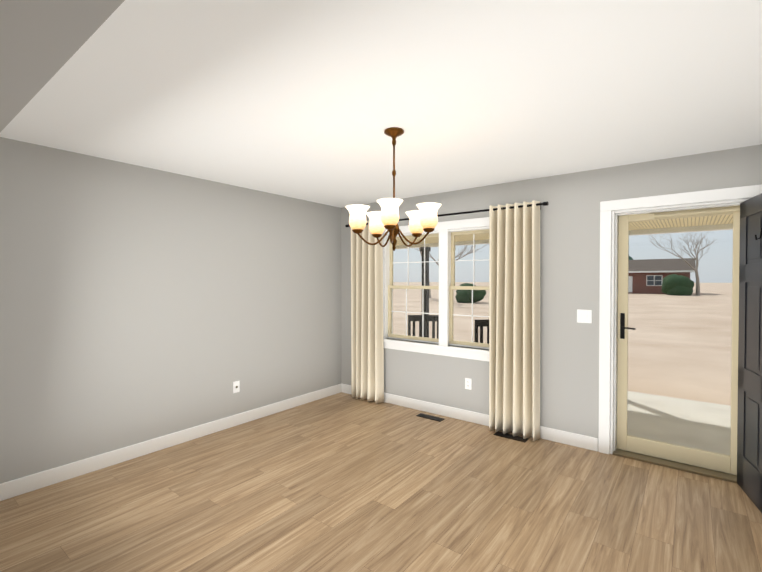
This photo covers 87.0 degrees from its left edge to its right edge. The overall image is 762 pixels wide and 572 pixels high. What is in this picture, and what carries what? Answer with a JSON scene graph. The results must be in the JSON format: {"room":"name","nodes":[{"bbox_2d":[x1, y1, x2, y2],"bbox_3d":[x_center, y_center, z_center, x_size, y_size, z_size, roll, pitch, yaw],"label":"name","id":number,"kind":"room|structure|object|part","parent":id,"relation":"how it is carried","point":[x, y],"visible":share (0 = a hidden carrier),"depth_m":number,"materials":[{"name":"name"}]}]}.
{"room":"empty dining room","nodes":[
{"label":"empty dining room","id":0,"kind":"room"},
{"bbox_2d":[0,137,340,483],"bbox_3d":[-2.784,0.225,2.518,0.150,2.440,7.500,1,1,38],"label":"wall","id":1,"kind":"structure","parent":0,"point":[138,304],"depth_m":3.40,"materials":[{"name":"grey paint"}]},
{"bbox_2d":[0,384,339,500],"bbox_3d":[-2.717,1.388,2.482,0.018,0.115,7.200,1,1,38],"label":"baseboard","id":2,"kind":"structure","parent":1,"relation":"attached to","point":[23,485],"depth_m":3.39,"materials":[{"name":"white wood"}]},
{"bbox_2d":[233,381,239,392],"bbox_3d":[-1.475,1.029,4.096,0.006,0.116,0.072,1,1,38],"label":"outlet","id":3,"kind":"object","parent":1,"relation":"attached to","point":[235,384],"visible":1,"depth_m":4.09,"materials":[{"name":"white plastic"}]},
{"bbox_2d":[0,392,761,571],"bbox_3d":[-0.923,1.525,1.099,4.850,0.120,7.500,1,1,38],"label":"floor","id":4,"kind":"structure","parent":0,"point":[341,482],"depth_m":2.61,"materials":[{"name":"brown wood"}]},
{"bbox_2d":[416,413,443,421],"bbox_3d":[0.531,1.417,4.334,0.300,0.008,0.100,1,1,38],"label":"floor vent","id":5,"kind":"object","parent":4,"relation":"in","point":[426,416],"visible":1,"depth_m":4.32,"materials":[{"name":"black metal"}]},
{"bbox_2d":[494,431,527,441],"bbox_3d":[1.228,1.424,3.796,0.300,0.008,0.100,1,1,38],"label":"floor vent","id":6,"kind":"object","parent":4,"relation":"in","point":[510,436],"visible":0.9,"depth_m":3.79,"materials":[{"name":"black metal"}]},
{"bbox_2d":[0,0,761,207],"bbox_3d":[-0.923,-1.050,1.065,4.850,0.150,7.500,1,1,38],"label":"ceiling","id":7,"kind":"structure","parent":0,"point":[310,100],"depth_m":2.04,"materials":[{"name":"white paint"}]},
{"bbox_2d":[0,0,124,131],"bbox_3d":[-1.168,-0.801,0.750,4.550,0.340,0.950,1,1,38],"label":"header beam","id":8,"kind":"structure","parent":7,"relation":"attached to","point":[42,42],"depth_m":1.03,"materials":[{"name":"grey paint"}]},
{"bbox_2d":[345,127,441,250],"bbox_3d":[0.099,-0.610,2.587,0.603,0.769,0.595,1,1,38],"label":"chandelier","id":9,"kind":"object","parent":7,"relation":"hanging from","point":[424,218],"visible":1,"depth_m":2.51,"materials":[{"name":"white glass"}]},
{"bbox_2d":[341,144,761,437],"bbox_3d":[1.322,0.205,3.991,4.550,2.440,0.150,1,1,38],"label":"wall","id":10,"kind":"structure","parent":0,"point":[569,284],"depth_m":3.65,"materials":[{"name":"grey paint"}]},
{"bbox_2d":[382,217,488,361],"bbox_3d":[0.721,0.030,4.430,1.860,1.460,0.186,1,1,38],"label":"window","id":11,"kind":"structure","parent":10,"relation":"in","point":[446,235],"depth_m":4.40,"materials":[{"name":"white wood"}]},
{"bbox_3d":[0.737,0.019,4.450,1.528,1.148,0.041,1,1,38],"label":"glass","id":12,"kind":"part","parent":11,"relation":"part of","materials":[{"name":"clear glass"}]},
{"bbox_2d":[345,200,548,440],"bbox_3d":[0.545,0.309,4.402,2.460,2.198,0.151,1,1,38],"label":"curtains","id":13,"kind":"object","parent":10,"relation":"hanging from","point":[514,318],"visible":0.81,"depth_m":3.88,"materials":[{"name":"beige fabric"}]},
{"bbox_3d":[0.556,-0.755,4.402,2.460,0.070,0.116,1,1,38],"label":"rod","id":14,"kind":"part","parent":13,"relation":"part of","materials":[{"name":"black metal"}]},
{"bbox_2d":[465,378,471,389],"bbox_3d":[0.916,1.028,4.215,0.072,0.116,0.010,1,1,38],"label":"outlet","id":15,"kind":"object","parent":10,"relation":"attached to","point":[468,383],"visible":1,"depth_m":4.21,"materials":[{"name":"white plastic"}]},
{"bbox_2d":[340,383,597,450],"bbox_3d":[0.686,1.363,4.394,3.010,0.115,0.014,1,1,38],"label":"baseboard","id":16,"kind":"structure","parent":10,"relation":"attached to","point":[569,438],"depth_m":4.21,"materials":[{"name":"white wood"}]},
{"bbox_2d":[577,309,591,322],"bbox_3d":[1.786,0.267,3.530,0.118,0.118,0.014,1,1,38],"label":"switch plate","id":17,"kind":"object","parent":10,"relation":"attached to","point":[584,316],"visible":1,"depth_m":3.53,"materials":[{"name":"white plastic"}]},
{"bbox_2d":[613,448,736,482],"bbox_3d":[2.355,1.427,3.227,0.840,0.018,0.185,1,1,38],"label":"door threshold sill","id":18,"kind":"structure","parent":10,"relation":"attached to","point":[724,476],"depth_m":3.17,"materials":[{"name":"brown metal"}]},
{"bbox_2d":[617,206,739,474],"bbox_3d":[2.364,0.404,3.213,0.822,2.025,0.090,1,1,38],"label":"storm door","id":19,"kind":"structure","parent":10,"relation":"in","point":[711,460],"depth_m":3.25,"materials":[{"name":"beige"}]},
{"bbox_3d":[2.091,0.344,3.401,0.116,0.220,0.058,1,1,38],"label":"handle","id":20,"kind":"part","parent":19,"relation":"part of","materials":[{"name":"black paint"}]},
{"bbox_2d":[649,208,739,219],"bbox_3d":[2.440,-0.568,3.135,0.582,0.040,0.035,1,1,38],"label":"door closer","id":21,"kind":"object","parent":19,"relation":"attached to","point":[652,216],"depth_m":3.13,"materials":[{"name":"beige"}]},
{"bbox_2d":[598,184,761,453],"bbox_3d":[2.342,0.359,3.195,1.050,2.155,0.168,1,1,38],"label":"door frame","id":22,"kind":"structure","parent":10,"relation":"attached to","point":[608,335],"depth_m":3.41,"materials":[{"name":"white wood"}]},
{"bbox_2d":[737,193,761,512],"bbox_3d":[2.428,0.422,2.515,0.204,2.030,0.865,0,1,25],"label":"interior door","id":23,"kind":"structure","parent":10,"relation":"in","point":[749,451],"depth_m":2.71,"materials":[{"name":"grey wood"}]},
{"bbox_3d":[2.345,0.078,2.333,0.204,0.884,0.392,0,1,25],"label":"knob","id":24,"kind":"part","parent":23,"relation":"part of","materials":[{"name":"black metal"}]},
{"label":"outside","id":25,"kind":"structure","parent":0,"visible":0},
{"bbox_2d":[393,282,731,405],"bbox_3d":[81.939,0.379,112.220,500.000,0.500,520.000,1,1,38],"label":"ground","id":26,"kind":"structure","parent":25,"point":[699,341],"depth_m":12.44,"materials":[{"name":"beige sand"}]},
{"bbox_2d":[416,244,486,265],"bbox_3d":[7.299,-2.756,45.115,10.767,7.709,5.055,1,1,38],"label":"tree","id":27,"kind":"object","parent":26,"relation":"on","point":[460,255],"depth_m":44.01,"materials":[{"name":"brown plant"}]},
{"bbox_2d":[455,245,475,257],"bbox_3d":[4.861,-2.391,30.143,3.323,7.397,6.324,1,1,38],"label":"tree","id":28,"kind":"object","parent":26,"relation":"on","point":[464,252],"depth_m":31.11,"materials":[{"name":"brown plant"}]},
{"bbox_2d":[455,283,485,302],"bbox_3d":[6.725,0.666,30.022,2.274,1.788,2.152,1,1,38],"label":"bush","id":29,"kind":"object","parent":26,"relation":"on","point":[467,296],"depth_m":29.29,"materials":[{"name":"green plant"}]},
{"bbox_2d":[628,272,689,293],"bbox_3d":[34.469,-0.510,53.784,11.000,2.850,7.500,1,1,38],"label":"wall","id":30,"kind":"structure","parent":26,"relation":"on","point":[637,276],"depth_m":50.15,"materials":[{"name":"brick"}]},
{"bbox_2d":[628,270,694,291],"bbox_3d":[32.016,-0.532,50.605,12.000,2.680,0.530,1,1,38],"label":"trim","id":31,"kind":"object","parent":30,"relation":"attached to","point":[630,282],"depth_m":49.82,"materials":[{"name":"white"}]},
{"bbox_2d":[647,276,661,284],"bbox_3d":[31.557,-0.700,51.235,6.980,1.140,0.010,1,1,38],"label":"pane","id":32,"kind":"object","parent":31,"relation":"attached to","point":[656,278],"depth_m":49.48,"materials":[{"name":"grey glass"}]},
{"bbox_2d":[629,258,695,270],"bbox_3d":[34.469,-2.684,53.755,12.000,1.700,8.500,1,1,38],"label":"house roof","id":33,"kind":"structure","parent":30,"relation":"on","point":[675,262],"depth_m":50.44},
{"bbox_2d":[662,274,693,295],"bbox_3d":[33.553,0.085,45.426,2.964,2.916,3.689,1,1,38],"label":"bush","id":34,"kind":"object","parent":26,"relation":"on","point":[674,282],"depth_m":44.15,"materials":[{"name":"green plant"}]},
{"bbox_2d":[627,391,730,454],"bbox_3d":[2.285,1.516,4.889,11.000,0.115,2.420,1,1,38],"label":"porch","id":35,"kind":"object","parent":26,"relation":"on","point":[672,412],"depth_m":4.34,"materials":[{"name":"concrete"}]},
{"bbox_2d":[408,315,438,338],"bbox_3d":[0.642,0.932,6.084,0.480,1.020,0.460,0,1,5],"label":"chair","id":36,"kind":"object","parent":35,"relation":"on","point":[432,318],"depth_m":5.86,"materials":[{"name":"black paint"}]},
{"bbox_2d":[420,247,430,337],"bbox_3d":[0.824,0.351,7.466,0.140,2.145,0.140,1,1,38],"label":"post","id":37,"kind":"object","parent":35,"relation":"on","point":[426,294],"depth_m":7.38,"materials":[{"name":"black paint"}]},
{"bbox_2d":[395,214,732,248],"bbox_3d":[2.365,-0.918,4.960,11.400,0.460,2.658,1,1,38],"label":"porch roof","id":38,"kind":"structure","parent":37,"relation":"on","point":[634,230],"depth_m":5.05,"materials":[{"name":"white painted wood"}]},
{"bbox_2d":[474,319,488,343],"bbox_3d":[1.425,0.941,5.415,0.480,1.020,0.460,0,1,-4],"label":"chair","id":39,"kind":"object","parent":35,"relation":"on","point":[480,325],"depth_m":5.18,"materials":[{"name":"black paint"}]},
{"bbox_2d":[650,231,716,295],"bbox_3d":[34.228,-2.770,45.748,6.421,7.696,5.890,1,1,38],"label":"tree","id":40,"kind":"object","parent":26,"relation":"on","point":[697,279],"depth_m":45.04,"materials":[{"name":"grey plant"}]}
]}

